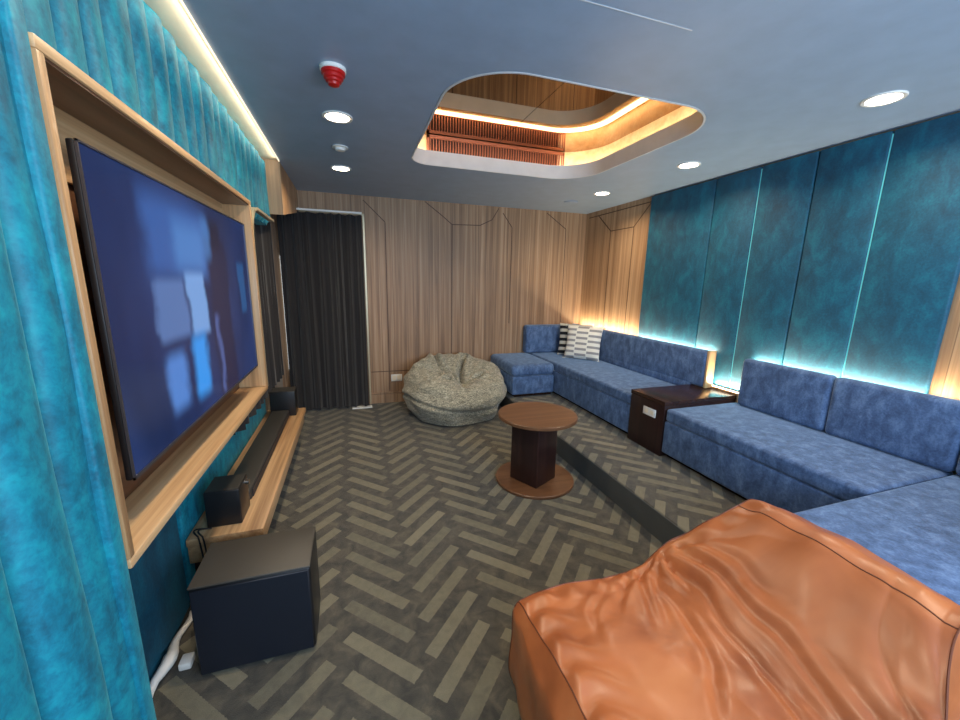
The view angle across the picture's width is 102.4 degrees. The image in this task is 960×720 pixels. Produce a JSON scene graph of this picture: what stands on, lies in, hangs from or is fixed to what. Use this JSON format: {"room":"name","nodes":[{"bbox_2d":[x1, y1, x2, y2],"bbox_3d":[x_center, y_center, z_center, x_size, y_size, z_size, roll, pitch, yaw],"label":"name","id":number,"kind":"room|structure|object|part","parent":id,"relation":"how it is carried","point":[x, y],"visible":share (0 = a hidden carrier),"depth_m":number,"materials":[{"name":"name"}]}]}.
{"room":"home theater room","nodes":[
{"label":"home theater room","id":0,"kind":"room"},
{"bbox_2d":[265,379,282,412],"bbox_3d":[-1.222,-0.186,1.179,0.100,2.649,5.826,-3,12,-18],"label":"wall","id":1,"kind":"structure","parent":0,"point":[279,384],"depth_m":3.43,"materials":[{"name":"paint"}]},
{"bbox_2d":[0,0,156,719],"bbox_3d":[-0.515,0.336,-0.316,0.276,2.249,2.201,-3,12,-18],"label":"wall panel","id":2,"kind":"object","parent":1,"relation":"attached to","point":[71,646],"visible":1,"depth_m":0.62,"materials":[{"name":"teal fabric"}]},
{"bbox_2d":[22,0,269,224],"bbox_3d":[-1.268,-0.994,1.681,0.195,0.460,2.517,-3,12,-18],"label":"wall panel","id":3,"kind":"object","parent":1,"relation":"attached to","point":[124,46],"visible":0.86,"depth_m":1.19,"materials":[{"name":"teal fabric"}]},
{"bbox_2d":[233,222,283,434],"bbox_3d":[-1.648,-0.445,2.839,0.072,1.480,1.620,-3,12,-18],"label":"niche","id":4,"kind":"object","parent":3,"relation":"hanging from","point":[262,235],"visible":0.36,"depth_m":3.16,"materials":[{"name":"wood"}]},
{"bbox_2d":[28,32,267,568],"bbox_3d":[-1.081,-0.177,1.348,0.272,0.990,1.442,-3,12,-18],"label":"tv frame","id":5,"kind":"structure","parent":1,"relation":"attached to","point":[74,105],"depth_m":0.99,"materials":[{"name":"brown wood"}]},
{"bbox_3d":[-1.129,-0.557,1.248,0.152,0.152,1.394,-3,12,-18],"label":"rail","id":6,"kind":"part","parent":5,"relation":"part of","materials":[{"name":"brown wood"}]},
{"bbox_3d":[-1.143,-0.096,1.339,0.140,0.788,1.394,-3,12,-18],"label":"panel","id":7,"kind":"part","parent":5,"relation":"part of","materials":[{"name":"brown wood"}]},
{"bbox_2d":[65,138,257,480],"bbox_3d":[-1.019,-0.192,1.358,0.117,0.707,1.235,-3,12,-18],"label":"television","id":8,"kind":"object","parent":5,"relation":"attached to","point":[168,270],"visible":1,"depth_m":1.02,"materials":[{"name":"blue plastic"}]},
{"bbox_3d":[-1.089,0.297,1.444,0.272,0.022,1.442,-3,12,-18],"label":"sill","id":9,"kind":"part","parent":5,"relation":"part of","materials":[{"name":"brown wood"}]},
{"bbox_2d":[128,512,189,681],"bbox_3d":[-1.124,0.760,1.201,0.015,0.790,0.845,-3,12,-18],"label":"wall panel","id":10,"kind":"object","parent":1,"relation":"attached to","point":[158,579],"visible":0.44,"depth_m":1.43,"materials":[{"name":"teal fabric"}]},
{"bbox_2d":[143,0,276,159],"bbox_3d":[-0.884,-1.028,0.629,0.280,0.027,4.720,-3,12,-18],"label":"trim","id":11,"kind":"structure","parent":1,"relation":"attached to","point":[174,18],"depth_m":1.58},
{"bbox_2d":[175,399,265,602],"bbox_3d":[-1.517,0.510,2.393,0.025,0.790,1.705,-3,12,-18],"label":"wall panel","id":12,"kind":"object","parent":1,"relation":"attached to","point":[192,507],"visible":0.08,"depth_m":1.84,"materials":[{"name":"teal fabric"}]},
{"bbox_2d":[179,0,278,160],"bbox_3d":[-0.758,-1.012,0.674,0.004,0.010,4.680,-3,12,-18],"label":"led strip","id":13,"kind":"object","parent":1,"relation":"attached to","point":[181,1],"visible":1,"depth_m":1.57,"materials":[{"name":"beige plastic"}]},
{"bbox_2d":[251,207,273,381],"bbox_3d":[-1.316,-0.397,2.403,0.030,0.992,0.657,-3,12,-18],"label":"trim","id":14,"kind":"structure","parent":1,"relation":"attached to","point":[253,209],"depth_m":2.14,"materials":[{"name":"brown wood"}]},
{"bbox_2d":[262,159,297,214],"bbox_3d":[-1.780,-1.399,3.329,0.272,0.409,1.006,-3,12,-18],"label":"trim","id":15,"kind":"structure","parent":1,"relation":"attached to","point":[282,193],"depth_m":2.92,"materials":[{"name":"brown wood"}]},
{"bbox_2d":[153,401,662,719],"bbox_3d":[0.484,1.068,2.066,3.775,0.100,5.926,-3,12,-18],"label":"floor","id":16,"kind":"structure","parent":0,"point":[425,561],"depth_m":1.95,"materials":[{"name":"carpet"}]},
{"bbox_2d":[150,611,192,697],"bbox_3d":[-1.102,1.119,1.307,0.053,0.052,0.684,-3,12,-18],"label":"power cable","id":17,"kind":"object","parent":16,"relation":"on","point":[168,660],"visible":0.83,"depth_m":1.40,"materials":[{"name":"white plastic"}]},
{"bbox_2d":[178,652,195,670],"bbox_3d":[-1.074,1.105,1.416,0.040,0.029,0.050,-3,12,-18],"label":"plug","id":18,"kind":"object","parent":16,"relation":"on","point":[186,662],"visible":1,"depth_m":1.40,"materials":[{"name":"white plastic"}]},
{"bbox_2d":[186,408,305,570],"bbox_3d":[-1.372,0.735,2.504,0.292,0.310,1.735,-3,12,-18],"label":"shelf","id":19,"kind":"object","parent":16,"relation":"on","point":[257,520],"visible":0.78,"depth_m":1.96,"materials":[{"name":"brown wood"}]},
{"bbox_2d":[203,473,249,527],"bbox_3d":[-1.151,0.641,1.776,0.152,0.172,0.150,-3,12,-18],"label":"speaker","id":20,"kind":"object","parent":19,"relation":"on","point":[226,498],"visible":1,"depth_m":1.72},
{"bbox_2d":[193,528,203,557],"bbox_3d":[-1.200,0.784,1.658,0.042,0.124,0.081,-3,12,-18],"label":"cable","id":21,"kind":"object","parent":20,"relation":"attached to","point":[194,533],"visible":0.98,"depth_m":1.63,"materials":[{"name":"black plastic"}]},
{"bbox_2d":[197,528,211,551],"bbox_3d":[-1.183,0.784,1.659,0.042,0.124,0.081,-3,12,-18],"label":"cable","id":22,"kind":"object","parent":20,"relation":"attached to","point":[198,532],"visible":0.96,"depth_m":1.63,"materials":[{"name":"black plastic"}]},
{"bbox_3d":[-1.157,0.558,1.757,0.129,0.002,0.142,-3,12,-18],"label":"plate","id":23,"kind":"part","parent":20,"relation":"part of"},
{"bbox_2d":[234,410,288,498],"bbox_3d":[-1.392,0.551,2.486,0.132,0.058,1.265,-3,12,-18],"label":"soundbar","id":24,"kind":"object","parent":19,"relation":"on","point":[254,463],"visible":0.75,"depth_m":2.36,"materials":[{"name":"plastic"}]},
{"bbox_2d":[269,386,298,415],"bbox_3d":[-1.593,0.337,3.140,0.185,0.207,0.140,-3,12,-18],"label":"speaker","id":25,"kind":"object","parent":19,"relation":"on","point":[280,398],"visible":0.81,"depth_m":3.08},
{"bbox_3d":[-1.591,0.237,3.119,0.177,0.002,0.132,-3,12,-18],"label":"plate","id":26,"kind":"part","parent":25,"relation":"part of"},
{"bbox_2d":[187,526,320,674],"bbox_3d":[-0.844,0.918,1.501,0.382,0.372,0.250,-3,12,-18],"label":"subwoofer","id":27,"kind":"object","parent":16,"relation":"on","point":[252,599],"visible":1,"depth_m":1.40,"materials":[{"name":"black plastic"}]},
{"bbox_3d":[-0.841,0.740,1.466,0.382,0.010,0.246,-3,12,-18],"label":"plate","id":28,"kind":"part","parent":27,"relation":"part of","materials":[{"name":"black wood"}]},
{"bbox_2d":[402,352,506,425],"bbox_3d":[-0.260,0.277,4.139,1.125,0.595,1.027,-4,12,-22],"label":"bean bag","id":29,"kind":"object","parent":16,"relation":"on","point":[459,389],"visible":1,"depth_m":3.84,"materials":[{"name":"grey fabric"}]},
{"bbox_2d":[496,402,577,499],"bbox_3d":[0.399,0.620,2.757,0.560,0.500,0.560,-3,12,-18],"label":"round table","id":30,"kind":"object","parent":16,"relation":"on","point":[532,472],"visible":1,"depth_m":2.66,"materials":[{"name":"brown wood"}]},
{"bbox_2d":[506,392,745,531],"bbox_3d":[1.586,0.889,2.396,1.260,0.160,5.726,-3,12,-18],"label":"platform","id":31,"kind":"object","parent":16,"relation":"on","point":[688,499],"visible":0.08,"depth_m":2.60,"materials":[{"name":"carpet"}]},
{"bbox_2d":[490,324,559,396],"bbox_3d":[0.754,-0.025,4.603,1.100,0.720,0.736,-3,12,-18],"label":"sofa section","id":32,"kind":"object","parent":31,"relation":"on","point":[524,374],"visible":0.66,"depth_m":4.33,"materials":[{"name":"blue fabric"}]},
{"bbox_3d":[0.474,0.041,4.524,0.513,0.128,0.736,-3,12,-18],"label":"seat","id":33,"kind":"part","parent":32,"relation":"part of","materials":[{"name":"blue fabric"}]},
{"bbox_3d":[0.869,-0.277,4.919,0.665,0.348,0.120,-3,12,-18],"label":"backrest","id":34,"kind":"part","parent":32,"relation":"part of","materials":[{"name":"blue fabric"}]},
{"bbox_2d":[499,396,685,543],"bbox_3d":[0.987,0.921,2.192,0.006,0.156,5.706,-3,12,-18],"label":"trim","id":35,"kind":"structure","parent":31,"relation":"attached to","point":[654,522],"depth_m":2.46,"materials":[{"name":"carpet"}]},
{"bbox_2d":[528,324,716,433],"bbox_3d":[1.259,0.092,4.060,0.675,0.725,2.106,-3,12,-18],"label":"sofa section","id":36,"kind":"object","parent":31,"relation":"on","point":[627,362],"visible":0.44,"depth_m":3.65,"materials":[{"name":"blue fabric"}]},
{"bbox_2d":[557,323,593,353],"bbox_3d":[1.159,-0.246,4.700,0.402,0.382,0.153,5,12,18],"label":"throw pillow","id":37,"kind":"object","parent":36,"relation":"on","point":[563,329],"visible":0.3,"depth_m":4.71,"materials":[{"name":"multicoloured fabric"}]},
{"bbox_2d":[564,324,605,361],"bbox_3d":[1.201,-0.198,4.498,0.469,0.415,0.167,8,13,31],"label":"throw pillow","id":38,"kind":"object","parent":36,"relation":"on","point":[582,342],"visible":0.97,"depth_m":4.44,"materials":[{"name":"white fabric"}]},
{"bbox_3d":[1.236,0.116,4.136,0.675,0.093,1.959,-3,12,-18],"label":"seat","id":39,"kind":"part","parent":36,"relation":"part of","materials":[{"name":"blue fabric"}]},
{"bbox_3d":[1.533,-0.103,4.110,0.075,0.353,2.065,-3,12,-18],"label":"backrest","id":40,"kind":"part","parent":36,"relation":"part of","materials":[{"name":"blue fabric"}]},
{"bbox_2d":[627,384,736,455],"bbox_3d":[1.592,0.456,3.075,0.702,0.417,0.359,-3,12,-18],"label":"side table","id":41,"kind":"object","parent":31,"relation":"on","point":[649,407],"visible":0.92,"depth_m":2.95,"materials":[{"name":"brown wood"}]},
{"bbox_3d":[1.278,0.390,2.914,0.008,0.060,0.125,-3,12,-18],"label":"socket plate","id":42,"kind":"part","parent":41,"relation":"part of","materials":[{"name":"white plastic"}]},
{"bbox_2d":[662,359,959,512],"bbox_3d":[1.838,0.456,2.326,0.675,0.725,1.178,-3,12,-18],"label":"sofa section","id":43,"kind":"object","parent":31,"relation":"on","point":[794,440],"visible":0.88,"depth_m":2.16,"materials":[{"name":"blue fabric"}]},
{"bbox_3d":[2.037,0.214,2.602,0.075,0.353,0.568,-3,12,-18],"label":"backrest","id":44,"kind":"part","parent":43,"relation":"part of","materials":[{"name":"blue fabric"}]},
{"bbox_3d":[1.835,0.493,2.340,0.675,0.093,1.165,-3,12,-18],"label":"seat","id":45,"kind":"part","parent":43,"relation":"part of","materials":[{"name":"blue fabric"}]},
{"bbox_3d":[2.211,0.323,2.082,0.075,0.353,0.543,-3,12,-18],"label":"backrest","id":46,"kind":"part","parent":43,"relation":"part of","materials":[{"name":"blue fabric"}]},
{"bbox_2d":[794,457,959,604],"bbox_3d":[1.905,0.663,1.314,1.190,0.725,0.842,-3,12,-18],"label":"sofa section","id":47,"kind":"object","parent":31,"relation":"on","point":[915,528],"visible":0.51,"depth_m":1.45,"materials":[{"name":"blue fabric"}]},
{"bbox_3d":[2.407,0.446,1.494,0.075,0.353,0.710,-3,12,-18],"label":"backrest","id":48,"kind":"part","parent":47,"relation":"part of","materials":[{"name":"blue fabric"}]},
{"bbox_2d":[508,499,959,719],"bbox_3d":[0.709,0.871,1.089,1.104,0.685,0.814,-3,12,-18],"label":"bean bag","id":49,"kind":"object","parent":16,"relation":"on","point":[759,610],"visible":1,"depth_m":1.02,"materials":[{"name":"orange leather"}]},
{"bbox_2d":[270,190,586,403],"bbox_3d":[-0.396,-0.847,4.501,3.775,2.649,0.102,-3,12,-18],"label":"wall","id":50,"kind":"structure","parent":0,"point":[443,277],"depth_m":4.47,"materials":[{"name":"brown wood"}]},
{"bbox_2d":[276,208,368,410],"bbox_3d":[-1.614,-0.478,3.985,0.830,2.037,0.084,-3,12,-18],"label":"curtain","id":51,"kind":"object","parent":50,"relation":"hanging from","point":[321,254],"visible":0.98,"depth_m":3.97,"materials":[{"name":"fabric"}]},
{"bbox_2d":[298,210,371,403],"bbox_3d":[-1.653,-0.488,4.087,0.898,2.065,0.030,-3,12,-18],"label":"trim","id":52,"kind":"structure","parent":50,"relation":"attached to","point":[362,215],"depth_m":4.15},
{"bbox_2d":[352,405,371,408],"bbox_3d":[-1.308,0.525,4.292,0.210,0.012,0.060,-3,12,-18],"label":"trim","id":53,"kind":"structure","parent":50,"relation":"attached to","point":[368,406],"depth_m":4.28,"materials":[{"name":"white plastic"}]},
{"bbox_2d":[371,391,404,403],"bbox_3d":[-0.575,0.409,4.644,1.420,0.125,0.014,-3,12,-18],"label":"baseboard","id":54,"kind":"structure","parent":50,"relation":"attached to","point":[394,396],"depth_m":4.48,"materials":[{"name":"brown wood"}]},
{"bbox_2d":[391,374,401,380],"bbox_3d":[-0.966,0.204,4.472,0.124,0.080,0.011,-3,12,-18],"label":"wall outlet","id":55,"kind":"object","parent":50,"relation":"attached to","point":[394,377],"visible":1,"depth_m":4.47,"materials":[{"name":"white plastic"}]},
{"bbox_2d":[182,0,959,213],"bbox_3d":[0.671,-1.243,1.671,3.353,0.095,5.776,-3,12,-18],"label":"ceiling","id":56,"kind":"structure","parent":0,"point":[772,81],"depth_m":1.56,"materials":[{"name":"paint"}]},
{"bbox_2d":[319,61,345,87],"bbox_3d":[-0.606,-1.167,1.595,0.104,0.070,0.104,-3,12,-18],"label":"fire alarm","id":57,"kind":"object","parent":56,"relation":"attached to","point":[334,73],"visible":1,"depth_m":1.57,"materials":[{"name":"red plastic"}]},
{"bbox_2d":[322,110,352,123],"bbox_3d":[-0.762,-1.297,2.064,0.156,0.007,0.156,-3,12,-18],"label":"recessed light","id":58,"kind":"object","parent":56,"relation":"in","point":[334,116],"visible":1,"depth_m":2.06,"materials":[{"name":"white plastic"}]},
{"bbox_2d":[325,113,349,121],"bbox_3d":[-0.762,-1.299,2.064,0.123,0.004,0.123,8,13,30],"label":"diffuser","id":59,"kind":"object","parent":58,"relation":"attached to","point":[332,117],"depth_m":2.06,"materials":[{"name":"beige plastic"}]},
{"bbox_2d":[332,144,347,151],"bbox_3d":[-0.920,-1.388,2.540,0.104,0.026,0.104,-3,12,-18],"label":"smoke detector","id":60,"kind":"object","parent":56,"relation":"attached to","point":[340,148],"visible":1,"depth_m":2.52,"materials":[{"name":"white plastic"}]},
{"bbox_2d":[330,165,351,171],"bbox_3d":[-1.087,-1.498,3.020,0.156,0.007,0.156,-3,12,-18],"label":"recessed light","id":61,"kind":"object","parent":56,"relation":"in","point":[341,168],"visible":1,"depth_m":3.02,"materials":[{"name":"beige plastic"}]},
{"bbox_2d":[333,167,348,170],"bbox_3d":[-1.087,-1.499,3.020,0.123,0.004,0.123,0,12,-7],"label":"diffuser","id":62,"kind":"object","parent":61,"relation":"attached to","point":[334,168],"depth_m":3.02,"materials":[{"name":"beige plastic"}]},
{"bbox_2d":[418,106,696,164],"bbox_3d":[0.387,-1.518,2.369,1.758,0.156,1.750,-3,12,-18],"label":"trim","id":63,"kind":"structure","parent":56,"relation":"attached to","point":[580,157],"depth_m":2.95,"materials":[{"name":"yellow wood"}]},
{"bbox_2d":[426,134,564,164],"bbox_3d":[0.160,-1.660,3.162,1.200,0.196,0.022,-3,12,-18],"label":"grille","id":64,"kind":"object","parent":63,"relation":"attached to","point":[433,142],"visible":0.62,"depth_m":3.13,"materials":[{"name":"brown wood"}]},
{"bbox_2d":[424,74,681,151],"bbox_3d":[0.389,-1.601,2.352,1.858,0.011,1.850,-3,12,-18],"label":"mirror","id":65,"kind":"object","parent":63,"relation":"attached to","point":[520,110],"visible":0.29,"depth_m":2.56,"materials":[{"name":"brown mirror"}]},
{"bbox_2d":[411,72,705,178],"bbox_3d":[0.385,-1.397,2.394,1.454,0.102,1.446,-3,12,-18],"label":"trim","id":66,"kind":"structure","parent":56,"relation":"attached to","point":[689,125],"depth_m":2.88,"materials":[{"name":"paint"}]},
{"bbox_2d":[564,201,577,203],"bbox_3d":[0.972,-1.682,4.126,0.156,0.013,0.156,-3,12,-18],"label":"ceiling vent","id":67,"kind":"object","parent":56,"relation":"in","point":[565,202],"visible":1,"depth_m":4.09,"materials":[{"name":"metal"}]},
{"bbox_2d":[594,191,610,195],"bbox_3d":[1.169,-1.594,3.695,0.156,0.007,0.156,-3,12,-18],"label":"recessed light","id":68,"kind":"object","parent":56,"relation":"in","point":[601,193],"visible":1,"depth_m":3.69,"materials":[{"name":"beige plastic"}]},
{"bbox_2d":[596,192,608,194],"bbox_3d":[1.169,-1.595,3.694,0.123,0.004,0.123,6,12,22],"label":"diffuser","id":69,"kind":"object","parent":68,"relation":"attached to","point":[597,193],"depth_m":3.69,"materials":[{"name":"beige plastic"}]},
{"bbox_2d":[581,0,691,30],"bbox_3d":[0.465,-1.108,1.230,0.540,0.001,0.004,-3,12,-18],"label":"trim","id":70,"kind":"structure","parent":56,"relation":"attached to","point":[581,0],"depth_m":1.24,"materials":[{"name":"paint"}]},
{"bbox_2d":[677,161,700,168],"bbox_3d":[1.502,-1.401,2.777,0.156,0.007,0.156,-3,12,-18],"label":"recessed light","id":71,"kind":"object","parent":56,"relation":"in","point":[686,165],"visible":1,"depth_m":2.77,"materials":[{"name":"beige plastic"}]},
{"bbox_2d":[679,163,697,167],"bbox_3d":[1.502,-1.402,2.776,0.123,0.004,0.123,8,13,30],"label":"diffuser","id":72,"kind":"object","parent":71,"relation":"attached to","point":[682,165],"depth_m":2.78,"materials":[{"name":"beige plastic"}]},
{"bbox_2d":[860,90,908,106],"bbox_3d":[1.837,-1.187,1.756,0.156,0.007,0.156,-3,12,-18],"label":"recessed light","id":73,"kind":"object","parent":56,"relation":"in","point":[889,97],"visible":1,"depth_m":1.75,"materials":[{"name":"beige plastic"}]},
{"bbox_2d":[865,93,902,104],"bbox_3d":[1.837,-1.188,1.756,0.123,0.004,0.123,6,12,22],"label":"diffuser","id":74,"kind":"object","parent":73,"relation":"attached to","point":[882,98],"depth_m":1.75,"materials":[{"name":"beige plastic"}]},
{"bbox_2d":[579,111,959,399],"bbox_3d":[2.270,-0.351,2.311,0.102,2.649,5.826,-3,12,-18],"label":"wall","id":75,"kind":"structure","parent":0,"point":[616,237],"depth_m":4.20,"materials":[{"name":"brown wood"}]},
{"bbox_2d":[638,179,717,347],"bbox_3d":[1.772,-0.714,3.574,0.033,1.637,0.717,-3,12,-18],"label":"wall panel","id":76,"kind":"object","parent":75,"relation":"attached to","point":[680,222],"visible":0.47,"depth_m":3.48,"materials":[{"name":"teal fabric"}]},
{"bbox_2d":[712,385,738,393],"bbox_3d":[1.796,0.135,3.530,0.010,0.008,3.400,-3,12,-18],"label":"led strip","id":77,"kind":"object","parent":75,"relation":"attached to","point":[712,385],"visible":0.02,"depth_m":3.06,"materials":[{"name":"beige plastic"}]},
{"bbox_2d":[696,167,762,388],"bbox_3d":[1.940,-0.608,3.069,0.033,1.637,0.356,-3,12,-18],"label":"wall panel","id":78,"kind":"object","parent":75,"relation":"attached to","point":[736,196],"visible":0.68,"depth_m":3.03,"materials":[{"name":"teal fabric"}]},
{"bbox_2d":[729,151,820,391],"bbox_3d":[2.053,-0.537,2.732,0.033,1.637,0.356,-3,12,-18],"label":"wall panel","id":79,"kind":"object","parent":75,"relation":"attached to","point":[786,190],"visible":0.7,"depth_m":2.68,"materials":[{"name":"teal fabric"}]},
{"bbox_2d":[729,169,762,385],"bbox_3d":[1.988,-0.573,2.898,0.003,1.599,0.006,-3,12,-18],"label":"light","id":80,"kind":"object","parent":79,"relation":"attached to","point":[762,169],"visible":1,"depth_m":2.88,"materials":[{"name":"teal"}]},
{"bbox_2d":[711,385,956,474],"bbox_3d":[1.933,0.427,3.216,0.052,0.430,4.216,-3,12,-18],"label":"trim","id":81,"kind":"structure","parent":75,"relation":"attached to","point":[737,394],"depth_m":3.02,"materials":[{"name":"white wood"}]},
{"bbox_2d":[783,131,894,377],"bbox_3d":[2.163,-0.468,2.401,0.033,1.637,0.344,-3,12,-18],"label":"wall panel","id":82,"kind":"object","parent":75,"relation":"attached to","point":[849,177],"visible":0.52,"depth_m":2.35,"materials":[{"name":"teal fabric"}]},
{"bbox_2d":[843,112,959,393],"bbox_3d":[2.276,-0.397,2.065,0.033,1.637,0.367,-3,12,-18],"label":"wall panel","id":83,"kind":"object","parent":75,"relation":"attached to","point":[912,271],"visible":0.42,"depth_m":2.02,"materials":[{"name":"teal fabric"}]},
{"bbox_2d":[841,134,893,376],"bbox_3d":[2.209,-0.434,2.236,0.003,1.599,0.006,-3,12,-18],"label":"light","id":84,"kind":"object","parent":83,"relation":"attached to","point":[893,134],"visible":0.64,"depth_m":2.20,"materials":[{"name":"teal"}]}
]}

